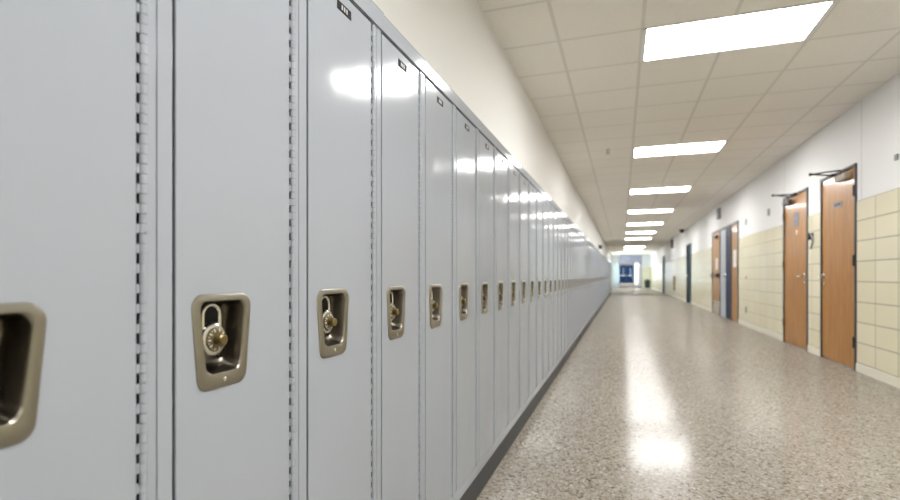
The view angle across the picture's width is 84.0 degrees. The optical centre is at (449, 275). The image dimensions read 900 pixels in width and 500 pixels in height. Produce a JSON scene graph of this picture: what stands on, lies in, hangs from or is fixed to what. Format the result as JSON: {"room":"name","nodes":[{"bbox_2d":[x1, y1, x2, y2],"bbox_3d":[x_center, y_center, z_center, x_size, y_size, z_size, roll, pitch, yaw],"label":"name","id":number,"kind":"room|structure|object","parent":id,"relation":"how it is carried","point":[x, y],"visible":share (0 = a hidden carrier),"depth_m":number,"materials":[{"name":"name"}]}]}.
{"room":"school corridor","nodes":[
{"label":"school corridor","id":0,"kind":"room"},
{"bbox_2d":[372,0,610,262],"bbox_3d":[5.542,-0.385,19.032,0.200,2.660,49.600,0,0,19],"label":"wall","id":1,"kind":"structure","parent":0,"point":[456,38],"depth_m":3.32,"materials":[{"name":"white paint"}]},
{"bbox_2d":[620,263,633,282],"bbox_3d":[23.635,-0.385,67.032,2.290,2.660,0.150,0,0,19],"label":"wall","id":2,"kind":"structure","parent":0,"point":[620,263],"depth_m":66.75,"materials":[{"name":"white paint"}]},
{"bbox_2d":[620,265,625,282],"bbox_3d":[23.131,-0.250,67.042,0.930,2.330,0.100,0,0,19],"label":"door","id":3,"kind":"structure","parent":2,"relation":"in","point":[622,267],"depth_m":67.01,"materials":[{"name":"blue"}]},
{"bbox_2d":[626,265,632,282],"bbox_3d":[23.992,-0.250,66.746,0.850,2.330,0.100,0,0,19],"label":"door","id":4,"kind":"structure","parent":2,"relation":"in","point":[629,268],"depth_m":66.76,"materials":[{"name":"blue metal"}]},
{"bbox_2d":[611,255,649,286],"bbox_3d":[15.117,-0.385,41.859,3.256,2.660,0.200,0,0,19],"label":"wall","id":5,"kind":"structure","parent":0,"point":[645,258],"depth_m":41.43,"materials":[{"name":"white paint"}]},
{"bbox_2d":[613,263,618,285],"bbox_3d":[13.978,-0.115,42.140,0.440,1.880,0.030,0,0,19],"label":"window","id":6,"kind":"structure","parent":5,"relation":"in","point":[615,265],"depth_m":42.12,"materials":[{"name":"teal glass"}]},
{"bbox_2d":[619,255,641,286],"bbox_3d":[15.081,-0.385,41.856,1.790,2.660,0.230,0,0,19],"label":"frame","id":7,"kind":"object","parent":5,"relation":"attached to","point":[629,258],"visible":0.86,"depth_m":41.80,"materials":[{"name":"blue"}]},
{"bbox_2d":[634,263,640,286],"bbox_3d":[20.329,-0.385,54.131,0.150,2.660,26.400,0,0,19],"label":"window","id":8,"kind":"structure","parent":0,"point":[637,266],"depth_m":52.53,"materials":[{"name":"white glass"}]},
{"bbox_2d":[476,283,899,499],"bbox_3d":[11.392,1.020,31.032,3.456,0.150,76.500,0,0,19],"label":"floor","id":9,"kind":"structure","parent":0,"point":[663,396],"depth_m":3.20,"materials":[{"name":"stone"}]},
{"bbox_2d":[0,0,155,499],"bbox_3d":[-0.558,0.089,0.554,0.268,1.511,0.308,0,0,19],"label":"locker","id":10,"kind":"object","parent":9,"relation":"on","point":[78,77],"visible":1,"depth_m":0.56,"materials":[{"name":"grey metal"}]},
{"bbox_2d":[0,302,46,448],"bbox_3d":[-0.463,0.099,0.479,0.038,0.143,0.121,0,0,19],"label":"locker handle recess","id":11,"kind":"object","parent":10,"relation":"on","point":[23,325],"depth_m":0.52,"materials":[{"name":"metal"}]},
{"bbox_2d":[352,0,383,31],"bbox_3d":[-0.455,-0.649,0.866,0.274,0.048,0.967,0,0,19],"label":"fascia","id":12,"kind":"object","parent":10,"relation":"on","point":[368,7],"visible":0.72,"depth_m":1.22,"materials":[{"name":"grey paint"}]},
{"bbox_2d":[156,0,297,499],"bbox_3d":[-0.458,0.089,0.846,0.268,1.511,0.304,0,0,19],"label":"locker","id":13,"kind":"object","parent":9,"relation":"on","point":[227,70],"visible":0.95,"depth_m":0.77,"materials":[{"name":"grey metal"}]},
{"bbox_2d":[201,302,227,355],"bbox_3d":[-0.359,0.081,0.764,0.034,0.081,0.049,0,0,19],"label":"padlock","id":14,"kind":"object","parent":13,"relation":"in","point":[215,338],"visible":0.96,"depth_m":0.76,"materials":[{"name":"silver metal"}]},
{"bbox_2d":[191,293,250,391],"bbox_3d":[-0.363,0.099,0.771,0.038,0.143,0.119,0,0,19],"label":"locker handle recess","id":15,"kind":"object","parent":13,"relation":"on","point":[229,370],"depth_m":0.79,"materials":[{"name":"metal"}]},
{"bbox_2d":[298,0,375,499],"bbox_3d":[-0.356,0.089,1.141,0.268,1.511,0.317,0,0,19],"label":"locker","id":16,"kind":"object","parent":9,"relation":"on","point":[337,39],"visible":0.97,"depth_m":1.08,"materials":[{"name":"grey metal"}]},
{"bbox_2d":[322,295,336,332],"bbox_3d":[-0.258,0.081,1.058,0.034,0.081,0.050,0,0,19],"label":"padlock","id":17,"kind":"object","parent":16,"relation":"in","point":[329,321],"visible":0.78,"depth_m":1.05,"materials":[{"name":"silver metal"}]},
{"bbox_2d":[316,288,348,358],"bbox_3d":[-0.262,0.099,1.066,0.038,0.143,0.124,0,0,19],"label":"locker handle recess","id":18,"kind":"object","parent":16,"relation":"on","point":[334,344],"depth_m":1.09,"materials":[{"name":"metal"}]},
{"bbox_2d":[374,23,421,499],"bbox_3d":[-0.255,0.089,1.433,0.268,1.511,0.298,0,0,19],"label":"locker","id":19,"kind":"object","parent":9,"relation":"on","point":[398,79],"visible":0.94,"depth_m":1.37,"materials":[{"name":"grey metal"}]},
{"bbox_2d":[390,292,398,320],"bbox_3d":[-0.156,0.081,1.353,0.034,0.081,0.050,0,0,19],"label":"padlock","id":20,"kind":"object","parent":19,"relation":"in","point":[394,311],"visible":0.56,"depth_m":1.35,"materials":[{"name":"silver metal"}]},
{"bbox_2d":[387,286,405,339],"bbox_3d":[-0.160,0.099,1.360,0.038,0.143,0.117,0,0,19],"label":"locker handle recess","id":21,"kind":"object","parent":19,"relation":"on","point":[396,328],"depth_m":1.39,"materials":[{"name":"metal"}]},
{"bbox_2d":[422,72,453,499],"bbox_3d":[-0.156,0.089,1.722,0.268,1.511,0.308,0,0,19],"label":"locker","id":22,"kind":"object","parent":9,"relation":"on","point":[437,109],"visible":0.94,"depth_m":1.67,"materials":[{"name":"grey metal"}]},
{"bbox_2d":[431,290,437,312],"bbox_3d":[-0.057,0.081,1.640,0.034,0.081,0.050,0,0,19],"label":"padlock","id":23,"kind":"object","parent":22,"relation":"in","point":[434,305],"visible":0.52,"depth_m":1.63,"materials":[{"name":"silver metal"}]},
{"bbox_2d":[429,284,441,328],"bbox_3d":[-0.062,0.099,1.647,0.038,0.143,0.121,0,0,19],"label":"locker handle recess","id":24,"kind":"object","parent":22,"relation":"on","point":[435,318],"depth_m":1.68,"materials":[{"name":"metal"}]},
{"bbox_2d":[454,105,477,499],"bbox_3d":[-0.055,0.089,2.015,0.268,1.511,0.308,0,0,19],"label":"locker","id":25,"kind":"object","parent":9,"relation":"on","point":[465,132],"visible":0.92,"depth_m":1.94,"materials":[{"name":"grey metal"}]},
{"bbox_2d":[459,283,468,320],"bbox_3d":[0.039,0.099,1.941,0.038,0.143,0.121,0,0,19],"label":"handle","id":26,"kind":"object","parent":25,"relation":"on","point":[463,287],"depth_m":1.97,"materials":[{"name":"metal"}]},
{"bbox_2d":[477,129,494,474],"bbox_3d":[0.046,0.089,2.309,0.268,1.511,0.308,0,0,19],"label":"locker","id":27,"kind":"object","parent":9,"relation":"on","point":[486,149],"visible":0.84,"depth_m":2.25,"materials":[{"name":"grey metal"}]},
{"bbox_2d":[481,282,488,314],"bbox_3d":[0.140,0.099,2.234,0.038,0.143,0.121,0,0,19],"label":"handle","id":28,"kind":"object","parent":27,"relation":"on","point":[484,285],"depth_m":2.26,"materials":[{"name":"metal"}]},
{"bbox_2d":[495,147,508,449],"bbox_3d":[0.147,0.089,2.602,0.268,1.511,0.308,0,0,19],"label":"locker","id":29,"kind":"object","parent":9,"relation":"on","point":[501,162],"visible":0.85,"depth_m":2.54,"materials":[{"name":"grey metal"}]},
{"bbox_2d":[498,281,503,309],"bbox_3d":[0.241,0.099,2.527,0.038,0.143,0.121,0,0,19],"label":"handle","id":30,"kind":"object","parent":29,"relation":"on","point":[500,283],"depth_m":2.56,"materials":[{"name":"metal"}]},
{"bbox_2d":[509,161,519,430],"bbox_3d":[0.247,0.089,2.896,0.268,1.511,0.308,0,0,19],"label":"locker","id":31,"kind":"object","parent":9,"relation":"on","point":[514,173],"visible":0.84,"depth_m":2.85,"materials":[{"name":"grey metal"}]},
{"bbox_2d":[511,281,515,305],"bbox_3d":[0.342,0.099,2.821,0.038,0.143,0.121,0,0,19],"label":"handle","id":32,"kind":"object","parent":31,"relation":"on","point":[513,283],"depth_m":2.85,"materials":[{"name":"metal"}]},
{"bbox_2d":[520,172,528,415],"bbox_3d":[0.348,0.089,3.189,0.268,1.511,0.308,0,0,19],"label":"locker","id":33,"kind":"object","parent":9,"relation":"on","point":[524,183],"visible":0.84,"depth_m":3.14,"materials":[{"name":"grey metal"}]},
{"bbox_2d":[383,15,610,263],"bbox_3d":[4.237,-0.647,14.507,0.274,0.044,27.885,0,0,19],"label":"fascia","id":34,"kind":"object","parent":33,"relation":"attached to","point":[390,30],"visible":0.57,"depth_m":1.81,"materials":[{"name":"grey paint"}]},
{"bbox_2d":[522,280,525,303],"bbox_3d":[0.443,0.099,3.114,0.038,0.143,0.121,0,0,19],"label":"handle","id":35,"kind":"object","parent":33,"relation":"on","point":[523,281],"depth_m":3.15,"materials":[{"name":"metal"}]},
{"bbox_2d":[529,182,536,402],"bbox_3d":[0.449,0.089,3.482,0.268,1.511,0.308,0,0,19],"label":"locker","id":36,"kind":"object","parent":9,"relation":"on","point":[532,190],"visible":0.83,"depth_m":3.43,"materials":[{"name":"grey metal"}]},
{"bbox_2d":[531,280,533,300],"bbox_3d":[0.544,0.099,3.408,0.038,0.143,0.121,0,0,19],"label":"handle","id":37,"kind":"object","parent":36,"relation":"on","point":[532,281],"depth_m":3.44,"materials":[{"name":"metal"}]},
{"bbox_2d":[460,292,610,499],"bbox_3d":[4.091,0.895,14.046,0.238,0.100,28.852,0,0,19],"label":"plinth","id":38,"kind":"object","parent":9,"relation":"on","point":[474,490],"visible":0.26,"depth_m":2.81,"materials":[{"name":"grey plastic"}]},
{"bbox_2d":[536,189,542,393],"bbox_3d":[0.550,0.089,3.776,0.268,1.511,0.308,0,0,19],"label":"locker","id":39,"kind":"object","parent":9,"relation":"on","point":[539,284],"visible":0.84,"depth_m":3.72,"materials":[{"name":"grey metal"}]},
{"bbox_2d":[538,280,540,298],"bbox_3d":[0.645,0.099,3.701,0.038,0.143,0.121,0,0,19],"label":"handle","id":40,"kind":"object","parent":39,"relation":"on","point":[539,281],"depth_m":3.73,"materials":[{"name":"metal"}]},
{"bbox_2d":[543,196,548,383],"bbox_3d":[0.651,0.089,4.069,0.268,1.511,0.308,0,0,19],"label":"locker","id":41,"kind":"object","parent":9,"relation":"on","point":[545,201],"visible":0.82,"depth_m":4.03,"materials":[{"name":"grey metal"}]},
{"bbox_2d":[544,279,546,296],"bbox_3d":[0.746,0.099,3.995,0.038,0.143,0.121,0,0,19],"label":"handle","id":42,"kind":"object","parent":41,"relation":"on","point":[545,280],"depth_m":4.03,"materials":[{"name":"metal"}]},
{"bbox_2d":[549,202,553,375],"bbox_3d":[0.752,0.089,4.363,0.268,1.511,0.308,0,0,19],"label":"locker","id":43,"kind":"object","parent":9,"relation":"on","point":[551,208],"visible":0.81,"depth_m":4.34,"materials":[{"name":"grey metal"}]},
{"bbox_2d":[550,279,551,295],"bbox_3d":[0.847,0.099,4.288,0.038,0.143,0.121,0,0,19],"label":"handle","id":44,"kind":"object","parent":43,"relation":"on","point":[550,279],"depth_m":4.32,"materials":[{"name":"metal"}]},
{"bbox_2d":[553,206,557,369],"bbox_3d":[0.853,0.089,4.656,0.268,1.511,0.308,0,0,19],"label":"locker","id":45,"kind":"object","parent":9,"relation":"on","point":[555,248],"visible":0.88,"depth_m":4.61,"materials":[{"name":"grey metal"}]},
{"bbox_2d":[558,211,561,362],"bbox_3d":[0.954,0.089,4.949,0.268,1.511,0.308,0,0,19],"label":"locker","id":46,"kind":"object","parent":9,"relation":"on","point":[559,213],"visible":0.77,"depth_m":4.91,"materials":[{"name":"grey metal"}]},
{"bbox_2d":[561,214,564,358],"bbox_3d":[1.055,0.089,5.243,0.268,1.511,0.308,0,0,19],"label":"locker","id":47,"kind":"object","parent":9,"relation":"on","point":[563,217],"visible":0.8,"depth_m":5.23,"materials":[{"name":"grey metal"}]},
{"bbox_2d":[565,218,567,353],"bbox_3d":[1.156,0.089,5.536,0.268,1.511,0.308,0,0,19],"label":"locker","id":48,"kind":"object","parent":9,"relation":"on","point":[566,220],"visible":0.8,"depth_m":5.52,"materials":[{"name":"grey metal"}]},
{"bbox_2d":[568,221,570,349],"bbox_3d":[1.257,0.089,5.830,0.268,1.511,0.308,0,0,19],"label":"locker","id":49,"kind":"object","parent":9,"relation":"on","point":[569,224],"visible":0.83,"depth_m":5.83,"materials":[{"name":"grey metal"}]},
{"bbox_2d":[570,223,572,346],"bbox_3d":[1.358,0.089,6.123,0.268,1.511,0.308,0,0,19],"label":"locker","id":50,"kind":"object","parent":9,"relation":"on","point":[571,257],"visible":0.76,"depth_m":6.08,"materials":[{"name":"grey metal"}]},
{"bbox_2d":[573,227,574,342],"bbox_3d":[1.459,0.089,6.417,0.268,1.511,0.308,0,0,19],"label":"locker","id":51,"kind":"object","parent":9,"relation":"on","point":[573,227],"visible":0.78,"depth_m":6.33,"materials":[{"name":"grey metal"}]},
{"bbox_2d":[575,229,576,339],"bbox_3d":[1.560,0.089,6.710,0.268,1.511,0.308,0,0,19],"label":"locker","id":52,"kind":"object","parent":9,"relation":"on","point":[575,229],"visible":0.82,"depth_m":6.61,"materials":[{"name":"grey metal"}]},
{"bbox_2d":[577,231,578,336],"bbox_3d":[1.661,0.089,7.003,0.268,1.511,0.308,0,0,19],"label":"locker","id":53,"kind":"object","parent":9,"relation":"on","point":[577,231],"visible":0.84,"depth_m":6.89,"materials":[{"name":"grey metal"}]},
{"bbox_2d":[579,233,580,333],"bbox_3d":[1.762,0.089,7.297,0.268,1.511,0.308,0,0,19],"label":"locker","id":54,"kind":"object","parent":9,"relation":"on","point":[579,233],"visible":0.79,"depth_m":7.22,"materials":[{"name":"grey metal"}]},
{"bbox_2d":[581,235,581,331],"bbox_3d":[1.863,0.089,7.590,0.268,1.511,0.308,0,0,19],"label":"locker","id":55,"kind":"object","parent":9,"relation":"on","point":[581,235],"visible":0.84,"depth_m":7.56,"materials":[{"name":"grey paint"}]},
{"bbox_2d":[582,236,583,329],"bbox_3d":[1.964,0.089,7.884,0.268,1.511,0.308,0,0,19],"label":"locker","id":56,"kind":"object","parent":9,"relation":"on","point":[582,236],"visible":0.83,"depth_m":7.77,"materials":[{"name":"grey metal"}]},
{"bbox_2d":[584,238,584,327],"bbox_3d":[2.064,0.089,8.177,0.268,1.511,0.308,0,0,19],"label":"locker","id":57,"kind":"object","parent":9,"relation":"on","point":[584,238],"visible":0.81,"depth_m":8.16,"materials":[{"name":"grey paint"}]},
{"bbox_2d":[585,239,586,325],"bbox_3d":[2.165,0.089,8.470,0.268,1.511,0.308,0,0,19],"label":"locker","id":58,"kind":"object","parent":9,"relation":"on","point":[585,239],"visible":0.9,"depth_m":8.39,"materials":[{"name":"grey metal"}]},
{"bbox_2d":[586,241,587,324],"bbox_3d":[2.266,0.089,8.764,0.268,1.511,0.308,0,0,19],"label":"locker","id":59,"kind":"object","parent":9,"relation":"on","point":[587,241],"visible":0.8,"depth_m":8.84,"materials":[{"name":"grey metal"}]},
{"bbox_2d":[587,242,588,322],"bbox_3d":[2.367,0.089,9.057,0.268,1.511,0.308,0,0,19],"label":"locker","id":60,"kind":"object","parent":9,"relation":"on","point":[588,242],"visible":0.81,"depth_m":9.14,"materials":[{"name":"grey metal"}]},
{"bbox_2d":[589,243,589,320],"bbox_3d":[2.468,0.089,9.351,0.268,1.511,0.308,0,0,19],"label":"locker","id":61,"kind":"object","parent":9,"relation":"on","point":[589,243],"visible":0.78,"depth_m":9.42,"materials":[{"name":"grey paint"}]},
{"bbox_2d":[590,244,590,318],"bbox_3d":[2.569,0.089,9.644,0.268,1.511,0.308,0,0,19],"label":"locker","id":62,"kind":"object","parent":9,"relation":"on","point":[590,244],"visible":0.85,"depth_m":9.72,"materials":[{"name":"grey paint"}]},
{"bbox_2d":[591,245,591,315],"bbox_3d":[2.670,0.089,9.938,0.268,1.511,0.308,0,0,19],"label":"locker","id":63,"kind":"object","parent":9,"relation":"on","point":[591,245],"visible":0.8,"depth_m":10.02,"materials":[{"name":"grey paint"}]},
{"bbox_2d":[591,246,592,317],"bbox_3d":[2.771,0.089,10.231,0.268,1.511,0.308,0,0,19],"label":"locker","id":64,"kind":"object","parent":9,"relation":"on","point":[592,246],"visible":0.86,"depth_m":10.31,"materials":[{"name":"grey metal"}]},
{"bbox_2d":[593,247,593,314],"bbox_3d":[2.973,0.089,10.818,0.268,1.511,0.308,0,0,19],"label":"locker","id":65,"kind":"object","parent":9,"relation":"on","point":[593,247],"visible":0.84,"depth_m":10.74,"materials":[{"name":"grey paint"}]},
{"bbox_2d":[594,248,594,313],"bbox_3d":[3.074,0.089,11.111,0.268,1.511,0.308,0,0,19],"label":"locker","id":66,"kind":"object","parent":9,"relation":"on","point":[594,248],"visible":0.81,"depth_m":11.13,"materials":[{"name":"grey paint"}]},
{"bbox_2d":[595,249,595,310],"bbox_3d":[3.175,0.089,11.405,0.268,1.511,0.308,0,0,19],"label":"locker","id":67,"kind":"object","parent":9,"relation":"on","point":[595,249],"visible":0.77,"depth_m":11.49,"materials":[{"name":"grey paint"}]},
{"bbox_2d":[596,250,596,310],"bbox_3d":[3.377,0.089,11.992,0.268,1.511,0.308,0,0,19],"label":"locker","id":68,"kind":"object","parent":9,"relation":"on","point":[596,250],"visible":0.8,"depth_m":12.01,"materials":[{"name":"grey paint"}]},
{"bbox_2d":[597,251,597,309],"bbox_3d":[3.579,0.089,12.578,0.268,1.511,0.308,0,0,19],"label":"locker","id":69,"kind":"object","parent":9,"relation":"on","point":[597,251],"visible":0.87,"depth_m":12.49,"materials":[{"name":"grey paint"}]},
{"bbox_2d":[598,252,598,306],"bbox_3d":[3.679,0.089,12.872,0.268,1.511,0.308,0,0,19],"label":"locker","id":70,"kind":"object","parent":9,"relation":"on","point":[598,252],"visible":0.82,"depth_m":12.95,"materials":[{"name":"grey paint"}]},
{"bbox_2d":[599,253,599,304],"bbox_3d":[3.881,0.089,13.459,0.268,1.511,0.308,0,0,19],"label":"locker","id":71,"kind":"object","parent":9,"relation":"on","point":[599,253],"visible":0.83,"depth_m":13.54,"materials":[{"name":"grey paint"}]},
{"bbox_2d":[600,254,600,303],"bbox_3d":[4.083,0.089,14.046,0.268,1.511,0.308,0,0,19],"label":"locker","id":72,"kind":"object","parent":9,"relation":"on","point":[600,254],"visible":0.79,"depth_m":14.13,"materials":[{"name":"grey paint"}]},
{"bbox_2d":[601,255,601,303],"bbox_3d":[4.386,0.089,14.926,0.268,1.511,0.308,0,0,19],"label":"locker","id":73,"kind":"object","parent":9,"relation":"on","point":[601,255],"visible":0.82,"depth_m":14.93,"materials":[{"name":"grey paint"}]},
{"bbox_2d":[602,256,602,301],"bbox_3d":[4.588,0.089,15.513,0.268,1.511,0.308,0,0,19],"label":"locker","id":74,"kind":"object","parent":9,"relation":"on","point":[602,256],"visible":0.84,"depth_m":15.59,"materials":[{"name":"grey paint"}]},
{"bbox_2d":[603,257,603,299],"bbox_3d":[4.891,0.089,16.393,0.268,1.511,0.308,0,0,19],"label":"locker","id":75,"kind":"object","parent":9,"relation":"on","point":[603,257],"visible":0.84,"depth_m":16.47,"materials":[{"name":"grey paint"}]},
{"bbox_2d":[604,258,604,298],"bbox_3d":[5.194,0.089,17.273,0.268,1.511,0.308,0,0,19],"label":"locker","id":76,"kind":"object","parent":9,"relation":"on","point":[604,258],"visible":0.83,"depth_m":17.35,"materials":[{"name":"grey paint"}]},
{"bbox_2d":[605,259,605,296],"bbox_3d":[5.597,0.089,18.447,0.268,1.511,0.308,0,0,19],"label":"locker","id":77,"kind":"object","parent":9,"relation":"on","point":[605,259],"visible":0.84,"depth_m":18.53,"materials":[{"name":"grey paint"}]},
{"bbox_2d":[606,260,606,295],"bbox_3d":[6.001,0.089,19.621,0.268,1.511,0.308,0,0,19],"label":"locker","id":78,"kind":"object","parent":9,"relation":"on","point":[606,260],"visible":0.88,"depth_m":19.70,"materials":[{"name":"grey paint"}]},
{"bbox_2d":[607,261,607,295],"bbox_3d":[6.506,0.089,21.088,0.268,1.511,0.308,0,0,19],"label":"locker","id":79,"kind":"object","parent":9,"relation":"on","point":[607,261],"visible":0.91,"depth_m":21.12,"materials":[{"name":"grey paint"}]},
{"bbox_2d":[608,262,608,293],"bbox_3d":[7.010,0.089,22.555,0.268,1.511,0.308,0,0,19],"label":"locker","id":80,"kind":"object","parent":9,"relation":"on","point":[608,262],"visible":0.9,"depth_m":22.64,"materials":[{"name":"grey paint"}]},
{"bbox_2d":[644,279,649,287],"bbox_3d":[16.013,0.605,40.599,0.450,0.680,0.450,0,0,19],"label":"trash can","id":81,"kind":"object","parent":9,"relation":"on","point":[647,281],"visible":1,"depth_m":40.43,"materials":[{"name":"black plastic"}]},
{"bbox_2d":[478,0,899,255],"bbox_3d":[11.392,-1.840,31.032,3.456,0.250,76.500,0,0,19],"label":"ceiling","id":82,"kind":"structure","parent":0,"point":[578,64],"depth_m":4.67,"materials":[{"name":"tile"}]},
{"bbox_2d":[626,231,656,233],"bbox_3d":[7.529,-1.748,19.718,1.138,0.074,0.568,0,0,19],"label":"ceiling light","id":83,"kind":"object","parent":82,"relation":"attached to","point":[656,231],"visible":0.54,"depth_m":19.73,"materials":[{"name":"white plastic"}]},
{"bbox_2d":[626,223,662,224],"bbox_3d":[6.416,-1.748,16.484,1.138,0.074,0.568,0,0,19],"label":"ceiling light","id":84,"kind":"object","parent":82,"relation":"attached to","point":[633,223],"visible":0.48,"depth_m":16.61,"materials":[{"name":"white plastic"}]},
{"bbox_2d":[627,209,673,213],"bbox_3d":[5.304,-1.748,13.250,1.138,0.074,0.568,0,0,19],"label":"ceiling light","id":85,"kind":"object","parent":82,"relation":"attached to","point":[662,210],"visible":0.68,"depth_m":13.31,"materials":[{"name":"white plastic"}]},
{"bbox_2d":[629,186,691,193],"bbox_3d":[4.191,-1.748,10.016,1.138,0.074,0.568,0,0,19],"label":"ceiling light","id":86,"kind":"object","parent":82,"relation":"attached to","point":[671,189],"visible":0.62,"depth_m":10.04,"materials":[{"name":"white plastic"}]},
{"bbox_2d":[632,141,727,157],"bbox_3d":[3.079,-1.748,6.782,1.138,0.074,0.568,0,0,19],"label":"ceiling light","id":87,"kind":"object","parent":82,"relation":"attached to","point":[717,146],"visible":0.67,"depth_m":6.79,"materials":[{"name":"white plastic"}]},
{"bbox_2d":[640,0,838,61],"bbox_3d":[1.966,-1.748,3.548,1.138,0.074,0.568,0,0,19],"label":"ceiling light","id":88,"kind":"object","parent":82,"relation":"attached to","point":[796,23],"visible":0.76,"depth_m":3.52,"materials":[{"name":"white plastic"}]},
{"bbox_2d":[650,72,899,377],"bbox_3d":[8.589,-0.385,17.878,0.200,2.660,49.400,0,0,19],"label":"wall","id":89,"kind":"structure","parent":0,"point":[867,135],"depth_m":5.94,"materials":[{"name":"tile"}]},
{"bbox_2d":[663,256,664,292],"bbox_3d":[11.988,-0.085,27.866,0.190,2.060,1.500,0,0,19],"label":"door","id":90,"kind":"structure","parent":89,"relation":"in","point":[663,256],"depth_m":27.89,"materials":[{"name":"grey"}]},
{"bbox_2d":[673,276,674,290],"bbox_3d":[9.901,0.320,22.107,0.070,0.650,0.250,0,0,19],"label":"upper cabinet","id":91,"kind":"object","parent":89,"relation":"attached to","point":[673,276],"visible":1,"depth_m":22.00,"materials":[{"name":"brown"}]},
{"bbox_2d":[686,243,690,302],"bbox_3d":[8.393,-0.085,17.417,0.190,2.060,1.200,0,0,19],"label":"door","id":92,"kind":"structure","parent":89,"relation":"in","point":[688,247],"depth_m":17.78,"materials":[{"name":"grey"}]},
{"bbox_2d":[710,232,719,314],"bbox_3d":[6.573,-0.065,12.380,0.125,1.995,1.004,0,0,19],"label":"door","id":93,"kind":"structure","parent":89,"relation":"in","point":[716,237],"depth_m":12.33,"materials":[{"name":"brown wood"}]},
{"bbox_2d":[716,208,720,219],"bbox_3d":[6.425,-1.490,11.960,0.050,0.250,0.260,0,0,19],"label":"wall speaker","id":94,"kind":"object","parent":89,"relation":"attached to","point":[718,211],"visible":1,"depth_m":11.85,"materials":[{"name":"grey"}]},
{"bbox_2d":[721,229,725,317],"bbox_3d":[6.369,-0.060,11.546,0.118,2.010,0.610,0,0,19],"label":"panel","id":95,"kind":"object","parent":89,"relation":"attached to","point":[723,232],"visible":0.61,"depth_m":11.50,"materials":[{"name":"grey metal"}]},
{"bbox_2d":[712,220,738,322],"bbox_3d":[6.344,-0.085,11.433,0.172,2.060,3.050,0,0,19],"label":"frame","id":96,"kind":"object","parent":89,"relation":"attached to","point":[736,222],"visible":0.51,"depth_m":10.69,"materials":[{"name":"grey"}]},
{"bbox_2d":[723,227,729,318],"bbox_3d":[6.109,-0.066,10.985,0.105,1.998,0.610,0,0,19],"label":"door","id":97,"kind":"structure","parent":89,"relation":"in","point":[727,275],"depth_m":11.08,"materials":[{"name":"blue"}]},
{"bbox_2d":[732,224,736,321],"bbox_3d":[5.915,-0.065,10.349,0.048,1.995,0.614,0,0,19],"label":"door","id":98,"kind":"structure","parent":89,"relation":"in","point":[734,227],"depth_m":10.37,"materials":[{"name":"brown wood"}]},
{"bbox_2d":[650,287,899,388],"bbox_3d":[8.495,0.902,17.911,0.018,0.085,49.400,0,0,19],"label":"baseboard","id":99,"kind":"structure","parent":89,"relation":"attached to","point":[894,381],"depth_m":5.92,"materials":[{"name":"beige"}]},
{"bbox_2d":[772,187,807,350],"bbox_3d":[4.601,-0.086,6.756,0.426,2.062,0.990,0,0,19],"label":"door","id":100,"kind":"structure","parent":89,"relation":"in","point":[795,206],"depth_m":6.72,"materials":[{"name":"brown wood"}]},
{"bbox_2d":[806,233,813,248],"bbox_3d":[4.404,-0.425,6.098,0.050,0.199,0.162,0,0,19],"label":"handset","id":101,"kind":"object","parent":89,"relation":"attached to","point":[809,236],"visible":1,"depth_m":6.09,"materials":[{"name":"black"}]},
{"bbox_2d":[809,163,856,370],"bbox_3d":[4.145,-0.091,5.430,0.426,2.072,0.935,0,0,19],"label":"door","id":102,"kind":"structure","parent":89,"relation":"in","point":[838,190],"depth_m":5.36,"materials":[{"name":"brown wood"}]},
{"bbox_2d":[894,154,898,160],"bbox_3d":[3.792,-1.010,4.247,0.012,0.050,0.050,0,0,19],"label":"wall plate","id":103,"kind":"object","parent":89,"relation":"attached to","point":[896,156],"visible":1,"depth_m":4.23,"materials":[{"name":"grey"}]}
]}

